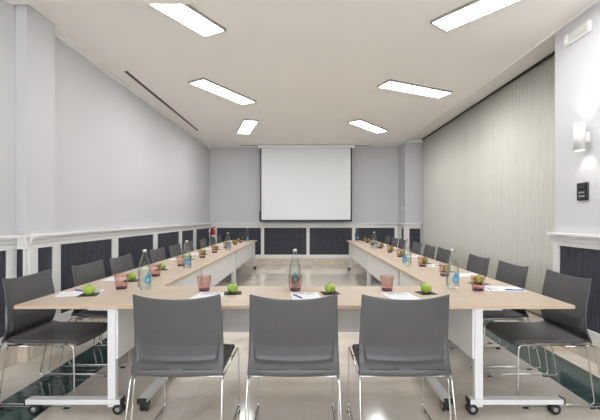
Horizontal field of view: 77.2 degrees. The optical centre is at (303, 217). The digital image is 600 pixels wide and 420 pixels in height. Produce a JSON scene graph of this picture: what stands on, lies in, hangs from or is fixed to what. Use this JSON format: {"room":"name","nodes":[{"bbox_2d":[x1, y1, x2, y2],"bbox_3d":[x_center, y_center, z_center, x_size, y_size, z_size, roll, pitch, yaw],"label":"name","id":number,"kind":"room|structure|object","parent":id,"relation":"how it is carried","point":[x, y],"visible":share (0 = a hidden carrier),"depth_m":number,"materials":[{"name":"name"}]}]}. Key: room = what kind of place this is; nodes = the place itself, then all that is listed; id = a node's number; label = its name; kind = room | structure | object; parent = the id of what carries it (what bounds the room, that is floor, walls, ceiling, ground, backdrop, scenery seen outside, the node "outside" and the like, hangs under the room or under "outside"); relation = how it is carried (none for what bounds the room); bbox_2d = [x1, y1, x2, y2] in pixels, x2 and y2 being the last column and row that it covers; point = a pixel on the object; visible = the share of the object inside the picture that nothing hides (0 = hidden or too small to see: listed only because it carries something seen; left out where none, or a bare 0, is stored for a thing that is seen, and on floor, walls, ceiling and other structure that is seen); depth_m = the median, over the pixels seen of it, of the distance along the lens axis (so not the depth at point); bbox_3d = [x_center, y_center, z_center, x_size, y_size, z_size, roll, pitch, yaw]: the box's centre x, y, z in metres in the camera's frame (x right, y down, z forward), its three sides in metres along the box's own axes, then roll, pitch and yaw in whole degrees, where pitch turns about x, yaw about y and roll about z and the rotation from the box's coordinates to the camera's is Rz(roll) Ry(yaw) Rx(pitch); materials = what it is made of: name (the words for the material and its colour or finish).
{"room":"conference room","nodes":[
{"label":"conference room","id":0,"kind":"room"},
{"bbox_2d":[0,0,209,234],"bbox_3d":[-2.675,-0.329,4.200,0.250,3.290,12.800,0,0,0],"label":"wall","id":1,"kind":"structure","parent":0,"point":[80,151],"depth_m":4.36,"materials":[{"name":"white paint"}]},
{"bbox_2d":[0,235,17,370],"bbox_3d":[-2.612,0.736,0.620,0.075,1.160,5.640,0,0,0],"label":"trim","id":2,"kind":"structure","parent":1,"relation":"attached to","point":[8,243],"depth_m":3.31,"materials":[{"name":"white paint"},{"name":"dark grey fabric"}]},
{"bbox_2d":[16,234,31,361],"bbox_3d":[-2.578,0.736,3.422,0.145,1.160,0.075,0,0,0],"label":"trim","id":3,"kind":"structure","parent":1,"relation":"attached to","point":[23,240],"depth_m":3.43,"materials":[{"name":"white paint"},{"name":"dark grey fabric"}]},
{"bbox_2d":[27,233,61,359],"bbox_3d":[-2.513,0.736,3.655,0.075,1.160,0.390,0,0,0],"label":"trim","id":4,"kind":"structure","parent":1,"relation":"attached to","point":[42,253],"depth_m":3.64,"materials":[{"name":"white paint"},{"name":"dark grey fabric"}]},
{"bbox_2d":[6,0,195,3],"bbox_3d":[-1.815,-1.952,2.800,1.670,0.049,1.200,0,0,0],"label":"trim","id":5,"kind":"structure","parent":1,"relation":"attached to","point":[8,1],"depth_m":3.37,"materials":[{"name":"paint"}]},
{"bbox_2d":[55,223,211,321],"bbox_3d":[-2.612,0.736,7.230,0.075,1.160,6.740,0,0,0],"label":"wainscoting","id":6,"kind":"structure","parent":1,"relation":"attached to","point":[74,248],"depth_m":5.10,"materials":[{"name":"white paint"},{"name":"dark grey fabric"}]},
{"bbox_2d":[55,29,211,148],"bbox_3d":[-2.627,-1.949,7.230,0.045,0.050,6.740,0,0,0],"label":"trim","id":7,"kind":"structure","parent":1,"relation":"attached to","point":[58,35],"depth_m":5.24,"materials":[{"name":"white paint"}]},
{"bbox_2d":[0,264,599,419],"bbox_3d":[0.250,1.366,4.250,6.300,0.100,13.100,0,0,0],"label":"floor","id":8,"kind":"structure","parent":0,"point":[186,398],"depth_m":2.91,"materials":[{"name":"beige tile"}]},
{"bbox_2d":[0,269,107,408],"bbox_3d":[-1.875,0.869,2.850,0.636,0.892,0.538,0,0,1],"label":"chair","id":9,"kind":"object","parent":8,"relation":"on","point":[24,327],"visible":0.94,"depth_m":2.80,"materials":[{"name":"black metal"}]},
{"bbox_2d":[59,259,128,367],"bbox_3d":[-1.825,0.869,3.550,0.636,0.892,0.538,0,0,1],"label":"chair","id":10,"kind":"object","parent":8,"relation":"on","point":[86,273],"visible":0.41,"depth_m":3.42,"materials":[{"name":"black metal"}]},
{"bbox_2d":[14,265,205,414],"bbox_3d":[-1.545,0.945,3.510,0.712,0.738,2.096,0,0,0],"label":"conference table","id":11,"kind":"object","parent":8,"relation":"on","point":[120,321],"visible":0.51,"depth_m":2.58,"materials":[{"name":"brown wood"}]},
{"bbox_2d":[55,289,103,296],"bbox_3d":[-1.700,0.575,2.860,0.297,0.002,0.210,0,0,-20],"label":"paper sheet","id":12,"kind":"object","parent":11,"relation":"on","point":[67,293],"visible":0.58,"depth_m":2.84,"materials":[{"name":"white paper"}]},
{"bbox_2d":[77,292,100,296],"bbox_3d":[-1.600,0.575,2.800,0.130,0.002,0.130,0,0,-13],"label":"napkin","id":13,"kind":"object","parent":12,"relation":"on","point":[82,294],"visible":0.93,"depth_m":2.77,"materials":[{"name":"black fabric"}]},
{"bbox_2d":[83,284,95,294],"bbox_3d":[-1.599,0.532,2.800,0.083,0.084,0.083,0,0,-31],"label":"apple","id":14,"kind":"object","parent":13,"relation":"on","point":[89,289],"visible":1,"depth_m":2.77,"materials":[{"name":"green food"}]},
{"bbox_2d":[114,273,128,289],"bbox_3d":[-1.475,0.517,3.040,0.110,0.116,0.110,0,0,-39],"label":"glass tumbler","id":15,"kind":"object","parent":11,"relation":"on","point":[127,274],"visible":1,"depth_m":3.05,"materials":[{"name":"pink glass"}]},
{"bbox_2d":[101,277,141,280],"bbox_3d":[-1.700,0.575,3.520,0.297,0.002,0.210,0,0,0],"label":"paper sheet","id":16,"kind":"object","parent":11,"relation":"on","point":[111,278],"visible":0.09,"depth_m":3.48,"materials":[{"name":"white paper"}]},
{"bbox_2d":[137,249,151,289],"bbox_3d":[-1.285,0.416,3.030,0.107,0.318,0.106,0,0,38],"label":"water bottle","id":17,"kind":"object","parent":11,"relation":"on","point":[148,279],"visible":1,"depth_m":3.04,"materials":[{"name":"clear glass"}]},
{"bbox_2d":[137,267,168,269],"bbox_3d":[-1.700,0.575,4.250,0.297,0.002,0.210,0,0,-1],"label":"paper sheet","id":18,"kind":"object","parent":11,"relation":"on","point":[143,268],"visible":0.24,"depth_m":4.23,"materials":[{"name":"white paper"}]},
{"bbox_2d":[150,264,161,276],"bbox_3d":[-1.460,0.517,3.700,0.110,0.116,0.110,0,0,-5],"label":"glass tumbler","id":19,"kind":"object","parent":11,"relation":"on","point":[153,275],"visible":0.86,"depth_m":3.71,"materials":[{"name":"pink glass"}]},
{"bbox_2d":[176,256,185,265],"bbox_3d":[-1.460,0.517,4.470,0.110,0.116,0.110,0,0,-17],"label":"glass tumbler","id":20,"kind":"object","parent":11,"relation":"on","point":[176,256],"visible":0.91,"depth_m":4.48,"materials":[{"name":"pink glass"}]},
{"bbox_2d":[182,240,191,268],"bbox_3d":[-1.320,0.416,4.230,0.106,0.318,0.107,0,0,-40],"label":"water bottle","id":21,"kind":"object","parent":11,"relation":"on","point":[189,260],"visible":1,"depth_m":4.24,"materials":[{"name":"clear glass"}]},
{"bbox_3d":[-1.570,0.575,3.420,0.130,0.002,0.130,0,0,-17],"label":"napkin","id":22,"kind":"object","parent":11,"relation":"on","visible":0},
{"bbox_2d":[128,273,135,280],"bbox_3d":[-1.571,0.532,3.420,0.083,0.084,0.083,0,0,31],"label":"apple","id":23,"kind":"object","parent":22,"relation":"on","point":[132,276],"visible":0.84,"depth_m":3.40,"materials":[{"name":"green food"}]},
{"bbox_3d":[-1.570,0.575,4.140,0.130,0.002,0.130,0,0,-16],"label":"napkin","id":24,"kind":"object","parent":11,"relation":"on","visible":0},
{"bbox_2d":[157,262,164,269],"bbox_3d":[-1.570,0.532,4.141,0.083,0.084,0.083,0,0,-8],"label":"apple","id":25,"kind":"object","parent":24,"relation":"on","point":[163,264],"visible":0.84,"depth_m":4.12,"materials":[{"name":"green food"}]},
{"bbox_2d":[99,253,133,343],"bbox_3d":[-1.825,0.869,4.185,0.636,0.892,0.538,0,0,0],"label":"chair","id":26,"kind":"object","parent":8,"relation":"on","point":[124,263],"visible":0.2,"depth_m":4.21,"materials":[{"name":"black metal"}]},
{"bbox_2d":[149,247,165,263],"bbox_3d":[-1.825,0.869,5.220,0.636,0.892,0.538,0,0,1],"label":"chair","id":27,"kind":"object","parent":8,"relation":"on","point":[156,255],"visible":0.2,"depth_m":5.28,"materials":[{"name":"grey plastic"}]},
{"bbox_2d":[169,243,181,257],"bbox_3d":[-1.825,0.869,5.930,0.636,0.892,0.538,0,0,1],"label":"chair","id":28,"kind":"object","parent":8,"relation":"on","point":[175,250],"visible":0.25,"depth_m":6.00,"materials":[{"name":"grey plastic"}]},
{"bbox_2d":[125,294,239,419],"bbox_3d":[-0.702,0.869,2.290,0.538,0.892,0.636,0,0,0],"label":"chair","id":29,"kind":"object","parent":8,"relation":"on","point":[173,338],"visible":1,"depth_m":2.08,"materials":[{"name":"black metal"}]},
{"bbox_2d":[183,241,193,252],"bbox_3d":[-1.825,0.869,6.605,0.636,0.892,0.538,0,0,0],"label":"chair","id":30,"kind":"object","parent":8,"relation":"on","point":[190,243],"visible":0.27,"depth_m":6.69,"materials":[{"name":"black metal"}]},
{"bbox_2d":[152,249,238,285],"bbox_3d":[-1.545,0.945,5.710,0.712,0.738,2.296,0,0,0],"label":"conference table","id":31,"kind":"object","parent":8,"relation":"on","point":[219,265],"visible":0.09,"depth_m":5.45,"materials":[{"name":"light oak laminate"},{"name":"white painted metal"},{"name":"black rubber"}]},
{"bbox_2d":[225,232,230,250],"bbox_3d":[-1.317,0.416,6.500,0.106,0.318,0.107,0,0,-23],"label":"water bottle","id":32,"kind":"object","parent":31,"relation":"on","point":[228,245],"visible":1,"depth_m":6.52,"materials":[{"name":"clear glass"}]},
{"bbox_2d":[199,238,230,282],"bbox_3d":[-1.825,0.869,7.560,0.636,0.892,0.538,0,0,-1],"label":"chair","id":33,"kind":"object","parent":8,"relation":"on","point":[203,244],"visible":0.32,"depth_m":7.66,"materials":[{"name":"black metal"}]},
{"bbox_2d":[209,236,230,278],"bbox_3d":[-1.825,0.869,8.320,0.636,0.892,0.538,0,0,-1],"label":"chair","id":34,"kind":"object","parent":8,"relation":"on","point":[211,239],"visible":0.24,"depth_m":8.40,"materials":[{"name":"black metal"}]},
{"bbox_2d":[202,240,256,284],"bbox_3d":[-1.545,0.945,8.220,0.712,0.738,2.716,0,0,0],"label":"conference table","id":35,"kind":"object","parent":8,"relation":"on","point":[246,250],"visible":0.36,"depth_m":7.97,"materials":[{"name":"light oak laminate"},{"name":"white painted metal"},{"name":"black rubber"}]},
{"bbox_2d":[217,235,241,273],"bbox_3d":[-1.825,0.869,9.050,0.636,0.892,0.538,0,0,-1],"label":"chair","id":36,"kind":"object","parent":8,"relation":"on","point":[219,238],"visible":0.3,"depth_m":9.16,"materials":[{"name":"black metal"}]},
{"bbox_2d":[244,294,341,419],"bbox_3d":[-0.058,0.869,2.290,0.538,0.892,0.636,0,0,0],"label":"chair","id":37,"kind":"object","parent":8,"relation":"on","point":[288,338],"visible":1,"depth_m":2.08,"materials":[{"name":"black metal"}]},
{"bbox_2d":[122,286,467,410],"bbox_3d":[-0.059,0.945,2.810,2.257,0.738,0.702,0,0,0],"label":"conference table","id":38,"kind":"object","parent":8,"relation":"on","point":[235,308],"visible":0.43,"depth_m":2.89,"materials":[{"name":"light oak laminate"},{"name":"white painted metal"},{"name":"black rubber"}]},
{"bbox_2d":[197,275,210,290],"bbox_3d":[-0.786,0.517,2.962,0.110,0.116,0.110,0,0,44],"label":"glass tumbler","id":39,"kind":"object","parent":38,"relation":"on","point":[209,276],"visible":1,"depth_m":2.97,"materials":[{"name":"pink glass"}]},
{"bbox_2d":[189,292,223,298],"bbox_3d":[-0.702,0.575,2.735,0.210,0.002,0.297,0,0,6],"label":"paper sheet","id":40,"kind":"object","parent":38,"relation":"on","point":[201,294],"visible":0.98,"depth_m":2.80,"materials":[{"name":"white paper"}]},
{"bbox_2d":[224,291,241,294],"bbox_3d":[-0.542,0.575,2.861,0.130,0.002,0.130,0,0,-10],"label":"napkin","id":41,"kind":"object","parent":38,"relation":"on","point":[225,292],"visible":0.93,"depth_m":2.84,"materials":[{"name":"black fabric"}]},
{"bbox_2d":[227,283,237,292],"bbox_3d":[-0.541,0.532,2.862,0.083,0.084,0.083,0,0,37],"label":"apple","id":42,"kind":"object","parent":41,"relation":"on","point":[232,288],"visible":1,"depth_m":2.83,"materials":[{"name":"green food"}]},
{"bbox_2d":[288,249,300,287],"bbox_3d":[-0.074,0.416,3.075,0.106,0.318,0.107,0,0,-3],"label":"water bottle","id":43,"kind":"object","parent":38,"relation":"on","point":[295,279],"visible":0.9,"depth_m":3.08,"materials":[{"name":"clear glass"}]},
{"bbox_2d":[288,275,301,290],"bbox_3d":[-0.069,0.517,2.962,0.110,0.116,0.110,0,0,-36],"label":"glass tumbler","id":44,"kind":"object","parent":38,"relation":"on","point":[289,276],"visible":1,"depth_m":2.97,"materials":[{"name":"pink glass"}]},
{"bbox_2d":[290,292,320,299],"bbox_3d":[0.015,0.575,2.735,0.210,0.002,0.297,0,0,-7],"label":"paper sheet","id":45,"kind":"object","parent":38,"relation":"on","point":[305,295],"visible":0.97,"depth_m":2.77,"materials":[{"name":"white paper"}]},
{"bbox_2d":[320,291,339,294],"bbox_3d":[0.198,0.575,2.861,0.130,0.002,0.130,0,0,-15],"label":"napkin","id":46,"kind":"object","parent":38,"relation":"on","point":[323,292],"visible":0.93,"depth_m":2.84,"materials":[{"name":"black fabric"}]},
{"bbox_2d":[325,282,335,292],"bbox_3d":[0.197,0.532,2.862,0.083,0.084,0.083,0,0,33],"label":"apple","id":47,"kind":"object","parent":46,"relation":"on","point":[329,288],"visible":1,"depth_m":2.83,"materials":[{"name":"green food"}]},
{"bbox_2d":[380,275,393,290],"bbox_3d":[0.654,0.517,2.962,0.110,0.116,0.110,0,0,40],"label":"glass tumbler","id":48,"kind":"object","parent":38,"relation":"on","point":[381,276],"visible":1,"depth_m":2.97,"materials":[{"name":"pink glass"}]},
{"bbox_2d":[382,292,419,299],"bbox_3d":[0.710,0.575,2.735,0.210,0.002,0.297,0,0,-7],"label":"paper sheet","id":49,"kind":"object","parent":38,"relation":"on","point":[392,295],"visible":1,"depth_m":2.73,"materials":[{"name":"white paper"}]},
{"bbox_2d":[414,291,437,294],"bbox_3d":[0.928,0.575,2.861,0.130,0.002,0.130,0,0,-9],"label":"napkin","id":50,"kind":"object","parent":38,"relation":"on","point":[418,292],"visible":0.86,"depth_m":2.84,"materials":[{"name":"paper"}]},
{"bbox_2d":[420,282,431,292],"bbox_3d":[0.928,0.532,2.862,0.083,0.084,0.083,0,0,-14],"label":"apple","id":51,"kind":"object","parent":50,"relation":"on","point":[425,287],"visible":1,"depth_m":2.83,"materials":[{"name":"green food"}]},
{"bbox_2d":[347,240,401,285],"bbox_3d":[1.424,0.945,8.100,0.704,0.738,2.716,0,0,0],"label":"conference table","id":52,"kind":"object","parent":8,"relation":"on","point":[356,248],"visible":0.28,"depth_m":7.74,"materials":[{"name":"light oak laminate"},{"name":"white painted metal"},{"name":"black rubber"}]},
{"bbox_2d":[371,232,376,248],"bbox_3d":[1.280,0.416,6.849,0.106,0.318,0.107,0,0,-23],"label":"water bottle","id":53,"kind":"object","parent":52,"relation":"on","point":[375,245],"visible":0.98,"depth_m":6.87,"materials":[{"name":"clear glass"}]},
{"bbox_2d":[365,236,390,275],"bbox_3d":[1.730,0.869,8.700,0.636,0.892,0.538,0,0,-1],"label":"chair","id":54,"kind":"object","parent":8,"relation":"on","point":[387,238],"visible":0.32,"depth_m":8.79,"materials":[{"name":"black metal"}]},
{"bbox_2d":[373,237,398,280],"bbox_3d":[1.730,0.869,8.010,0.636,0.892,0.538,0,0,-1],"label":"chair","id":55,"kind":"object","parent":8,"relation":"on","point":[394,242],"visible":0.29,"depth_m":8.07,"materials":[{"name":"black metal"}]},
{"bbox_2d":[374,238,406,283],"bbox_3d":[1.730,0.869,7.400,0.636,0.892,0.538,0,0,-1],"label":"chair","id":56,"kind":"object","parent":8,"relation":"on","point":[401,244],"visible":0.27,"depth_m":7.53,"materials":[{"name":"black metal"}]},
{"bbox_2d":[347,294,456,419],"bbox_3d":[0.560,0.869,2.290,0.538,0.892,0.636,0,0,0],"label":"chair","id":57,"kind":"object","parent":8,"relation":"on","point":[398,338],"visible":1,"depth_m":2.08,"materials":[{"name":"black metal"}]},
{"bbox_2d":[364,250,451,285],"bbox_3d":[1.424,0.945,5.600,0.704,0.738,2.276,0,0,0],"label":"conference table","id":58,"kind":"object","parent":8,"relation":"on","point":[379,262],"visible":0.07,"depth_m":5.38,"materials":[{"name":"light oak laminate"},{"name":"white painted metal"},{"name":"black rubber"}]},
{"bbox_2d":[402,239,411,265],"bbox_3d":[1.232,0.416,4.500,0.106,0.318,0.107,0,0,40],"label":"water bottle","id":59,"kind":"object","parent":58,"relation":"on","point":[404,258],"visible":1,"depth_m":4.51,"materials":[{"name":"clear glass"}]},
{"bbox_2d":[422,264,452,266],"bbox_3d":[1.600,0.575,4.500,0.297,0.002,0.210,0,0,-1],"label":"paper sheet","id":60,"kind":"object","parent":58,"relation":"on","point":[428,265],"visible":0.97,"depth_m":4.50,"materials":[{"name":"white paper"}]},
{"bbox_2d":[411,241,421,254],"bbox_3d":[1.730,0.869,6.470,0.636,0.892,0.538,0,0,1],"label":"chair","id":61,"kind":"object","parent":8,"relation":"on","point":[416,247],"visible":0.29,"depth_m":6.54,"materials":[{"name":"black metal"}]},
{"bbox_2d":[423,244,435,259],"bbox_3d":[1.730,0.869,5.800,0.636,0.892,0.538,0,0,1],"label":"chair","id":62,"kind":"object","parent":8,"relation":"on","point":[429,251],"visible":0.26,"depth_m":5.87,"materials":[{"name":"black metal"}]},
{"bbox_2d":[436,247,449,263],"bbox_3d":[1.730,0.869,5.220,0.636,0.892,0.538,0,0,1],"label":"chair","id":63,"kind":"object","parent":8,"relation":"on","point":[443,255],"visible":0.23,"depth_m":5.29,"materials":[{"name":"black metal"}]},
{"bbox_2d":[448,253,498,343],"bbox_3d":[1.730,0.869,4.190,0.636,0.892,0.538,0,0,1],"label":"chair","id":64,"kind":"object","parent":8,"relation":"on","point":[476,264],"visible":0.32,"depth_m":4.20,"materials":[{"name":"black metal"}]},
{"bbox_2d":[394,266,574,414],"bbox_3d":[1.424,0.945,3.460,0.704,0.738,1.996,0,0,0],"label":"conference table","id":65,"kind":"object","parent":8,"relation":"on","point":[465,326],"visible":0.55,"depth_m":2.57,"materials":[{"name":"light oak laminate"},{"name":"white painted metal"},{"name":"black rubber"}]},
{"bbox_2d":[418,256,426,266],"bbox_3d":[1.395,0.517,4.430,0.110,0.116,0.110,0,0,-14],"label":"glass tumbler","id":66,"kind":"object","parent":65,"relation":"on","point":[418,256],"visible":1,"depth_m":4.43,"materials":[{"name":"pink glass"}]},
{"bbox_2d":[439,264,450,276],"bbox_3d":[1.385,0.517,3.700,0.110,0.116,0.110,0,0,-4],"label":"glass tumbler","id":67,"kind":"object","parent":65,"relation":"on","point":[441,274],"visible":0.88,"depth_m":3.71,"materials":[{"name":"pink glass"}]},
{"bbox_2d":[446,249,459,288],"bbox_3d":[1.213,0.416,3.070,0.106,0.318,0.107,0,0,-9],"label":"water bottle","id":68,"kind":"object","parent":65,"relation":"on","point":[456,279],"visible":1,"depth_m":3.08,"materials":[{"name":"clear glass"}]},
{"bbox_2d":[449,273,477,276],"bbox_3d":[1.600,0.575,3.770,0.297,0.002,0.210,0,0,4],"label":"paper sheet","id":69,"kind":"object","parent":65,"relation":"on","point":[450,274],"visible":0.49,"depth_m":3.79,"materials":[{"name":"white paper"}]},
{"bbox_2d":[470,275,485,290],"bbox_3d":[1.375,0.517,2.970,0.110,0.116,0.110,0,0,-18],"label":"glass tumbler","id":70,"kind":"object","parent":65,"relation":"on","point":[484,277],"visible":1,"depth_m":2.97,"materials":[{"name":"pink glass"}]},
{"bbox_2d":[467,282,490,284],"bbox_3d":[1.520,0.575,3.270,0.130,0.002,0.130,0,0,-13],"label":"napkin","id":71,"kind":"object","parent":65,"relation":"on","point":[474,283],"visible":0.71,"depth_m":3.27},
{"bbox_2d":[473,275,482,283],"bbox_3d":[1.519,0.532,3.270,0.083,0.084,0.083,0,0,25],"label":"apple","id":72,"kind":"object","parent":71,"relation":"on","point":[478,279],"visible":0.92,"depth_m":3.24,"materials":[{"name":"green food"}]},
{"bbox_2d":[479,286,527,291],"bbox_3d":[1.600,0.575,3.040,0.297,0.002,0.210,0,0,7],"label":"paper sheet","id":73,"kind":"object","parent":65,"relation":"on","point":[488,288],"visible":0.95,"depth_m":3.04,"materials":[{"name":"white paper"}]},
{"bbox_2d":[448,260,540,369],"bbox_3d":[1.730,0.869,3.510,0.636,0.892,0.538,0,0,0],"label":"chair","id":74,"kind":"object","parent":8,"relation":"on","point":[515,275],"visible":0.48,"depth_m":3.40,"materials":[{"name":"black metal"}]},
{"bbox_2d":[483,269,599,408],"bbox_3d":[1.775,0.869,2.850,0.636,0.892,0.538,0,0,1],"label":"chair","id":75,"kind":"object","parent":8,"relation":"on","point":[559,327],"visible":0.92,"depth_m":2.80,"materials":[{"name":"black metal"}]},
{"bbox_2d":[29,0,595,146],"bbox_3d":[0.250,-2.099,4.250,6.300,0.250,13.100,0,0,0],"label":"ceiling","id":76,"kind":"structure","parent":0,"point":[311,68],"depth_m":4.61,"materials":[{"name":"paint"}]},
{"bbox_2d":[124,71,198,130],"bbox_3d":[-2.395,-1.968,6.780,0.060,0.011,3.420,0,0,0],"label":"ceiling vent","id":77,"kind":"object","parent":76,"relation":"in","point":[132,76],"visible":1,"depth_m":6.15,"materials":[{"name":"black metal"}]},
{"bbox_2d":[147,4,225,37],"bbox_3d":[-1.240,-1.958,3.470,0.300,0.029,1.220,0,0,29],"label":"recessed light","id":78,"kind":"object","parent":76,"relation":"in","point":[186,15],"visible":0.98,"depth_m":3.68,"materials":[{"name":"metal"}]},
{"bbox_2d":[188,78,255,104],"bbox_3d":[-1.240,-1.958,5.900,0.300,0.029,1.220,0,0,30],"label":"recessed light","id":79,"kind":"object","parent":76,"relation":"in","point":[203,83],"visible":1,"depth_m":5.81,"materials":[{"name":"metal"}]},
{"bbox_2d":[237,119,258,133],"bbox_3d":[-1.240,-1.958,8.160,0.300,0.029,1.220,0,0,-17],"label":"recessed light","id":80,"kind":"object","parent":76,"relation":"in","point":[247,125],"visible":1,"depth_m":8.05,"materials":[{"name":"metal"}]},
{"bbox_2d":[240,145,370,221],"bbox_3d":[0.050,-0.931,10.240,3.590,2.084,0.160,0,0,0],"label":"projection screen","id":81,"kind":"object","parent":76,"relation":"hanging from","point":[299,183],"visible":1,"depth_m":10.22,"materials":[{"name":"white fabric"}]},
{"bbox_2d":[348,119,387,132],"bbox_3d":[1.400,-1.958,8.100,0.300,0.029,1.220,0,0,39],"label":"recessed light","id":82,"kind":"object","parent":76,"relation":"in","point":[361,123],"visible":1,"depth_m":8.04,"materials":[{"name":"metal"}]},
{"bbox_2d":[377,79,452,98],"bbox_3d":[1.710,-1.958,5.750,1.220,0.029,0.300,0,0,-25],"label":"recessed light","id":83,"kind":"object","parent":76,"relation":"in","point":[390,84],"visible":1,"depth_m":5.71,"materials":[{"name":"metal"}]},
{"bbox_2d":[430,0,521,31],"bbox_3d":[1.755,-1.958,3.380,0.300,0.029,1.220,0,0,-38],"label":"recessed light","id":84,"kind":"object","parent":76,"relation":"in","point":[473,10],"visible":1,"depth_m":3.59,"materials":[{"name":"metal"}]},
{"bbox_2d":[422,51,554,314],"bbox_3d":[3.123,-0.386,6.940,0.055,3.343,5.860,0,0,0],"label":"partition wall","id":85,"kind":"structure","parent":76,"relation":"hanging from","point":[489,170],"depth_m":5.95,"materials":[{"name":"beige fabric"}]},
{"bbox_2d":[210,143,422,255],"bbox_3d":[0.250,-0.329,10.325,6.100,3.290,0.850,0,0,0],"label":"wall","id":86,"kind":"structure","parent":0,"point":[385,180],"depth_m":10.60,"materials":[{"name":"white paint"}]},
{"bbox_2d":[0,338,107,419],"bbox_3d":[-1.962,1.315,4.000,0.395,0.002,12.400,0,0,0],"label":"trim","id":87,"kind":"structure","parent":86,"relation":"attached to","point":[46,385],"depth_m":2.98,"materials":[{"name":"green stone"}]},
{"bbox_2d":[208,226,215,236],"bbox_3d":[-2.515,0.470,10.280,0.210,0.452,0.113,0,0,0],"label":"fire extinguisher","id":88,"kind":"object","parent":86,"relation":"attached to","point":[212,232],"visible":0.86,"depth_m":10.24,"materials":[{"name":"red metal"}]},
{"bbox_2d":[211,223,397,263],"bbox_3d":[0.005,0.736,10.562,5.310,1.160,0.075,0,0,0],"label":"wainscoting","id":89,"kind":"structure","parent":86,"relation":"attached to","point":[315,243],"depth_m":10.59,"materials":[{"name":"white paint"},{"name":"dark blue-grey fabric"}]},
{"bbox_2d":[403,223,420,251],"bbox_3d":[2.837,0.736,9.863,0.445,1.160,0.075,0,0,0],"label":"trim","id":90,"kind":"structure","parent":86,"relation":"attached to","point":[412,230],"depth_m":9.88,"materials":[{"name":"white paint"}]},
{"bbox_2d":[483,318,599,409],"bbox_3d":[2.220,1.315,4.000,0.400,0.002,12.400,0,0,0],"label":"trim","id":91,"kind":"structure","parent":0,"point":[570,376],"depth_m":3.23,"materials":[{"name":"green stone"}]},
{"bbox_2d":[555,0,599,234],"bbox_3d":[3.035,-0.371,4.200,0.730,3.375,12.800,0,0,0],"label":"wall","id":92,"kind":"structure","parent":0,"point":[577,65],"depth_m":3.67,"materials":[{"name":"white paint"}]},
{"bbox_2d":[396,223,404,242],"bbox_3d":[2.623,0.736,10.250,0.075,1.160,0.700,0,0,0],"label":"trim","id":93,"kind":"structure","parent":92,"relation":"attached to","point":[401,231],"depth_m":10.20,"materials":[{"name":"white paint"}]},
{"bbox_2d":[405,0,598,142],"bbox_3d":[2.672,-1.990,6.450,0.057,0.060,6.900,0,0,0],"label":"trim","id":94,"kind":"structure","parent":92,"relation":"attached to","point":[596,1],"depth_m":4.61,"materials":[{"name":"paint"}]},
{"bbox_2d":[546,232,599,365],"bbox_3d":[2.632,0.736,0.915,0.075,1.160,6.230,0,0,0],"label":"trim","id":95,"kind":"structure","parent":92,"relation":"attached to","point":[574,254],"depth_m":3.53,"materials":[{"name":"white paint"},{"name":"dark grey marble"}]},
{"bbox_2d":[564,19,591,46],"bbox_3d":[2.647,-1.784,3.645,0.055,0.110,0.330,0,0,0],"label":"emergency light","id":96,"kind":"object","parent":92,"relation":"attached to","point":[585,28],"visible":1,"depth_m":3.61,"materials":[{"name":"white paint"}]},
{"bbox_2d":[573,122,590,151],"bbox_3d":[2.603,-0.754,3.530,0.133,0.256,0.096,0,0,0],"label":"wall sconce","id":97,"kind":"object","parent":92,"relation":"attached to","point":[581,136],"visible":1,"depth_m":3.50,"materials":[{"name":"white paint"}]},
{"bbox_2d":[577,182,588,200],"bbox_3d":[2.658,-0.249,3.590,0.024,0.170,0.140,0,0,0],"label":"controller","id":98,"kind":"object","parent":92,"relation":"attached to","point":[582,188],"visible":1,"depth_m":3.57,"materials":[{"name":"black plastic"}]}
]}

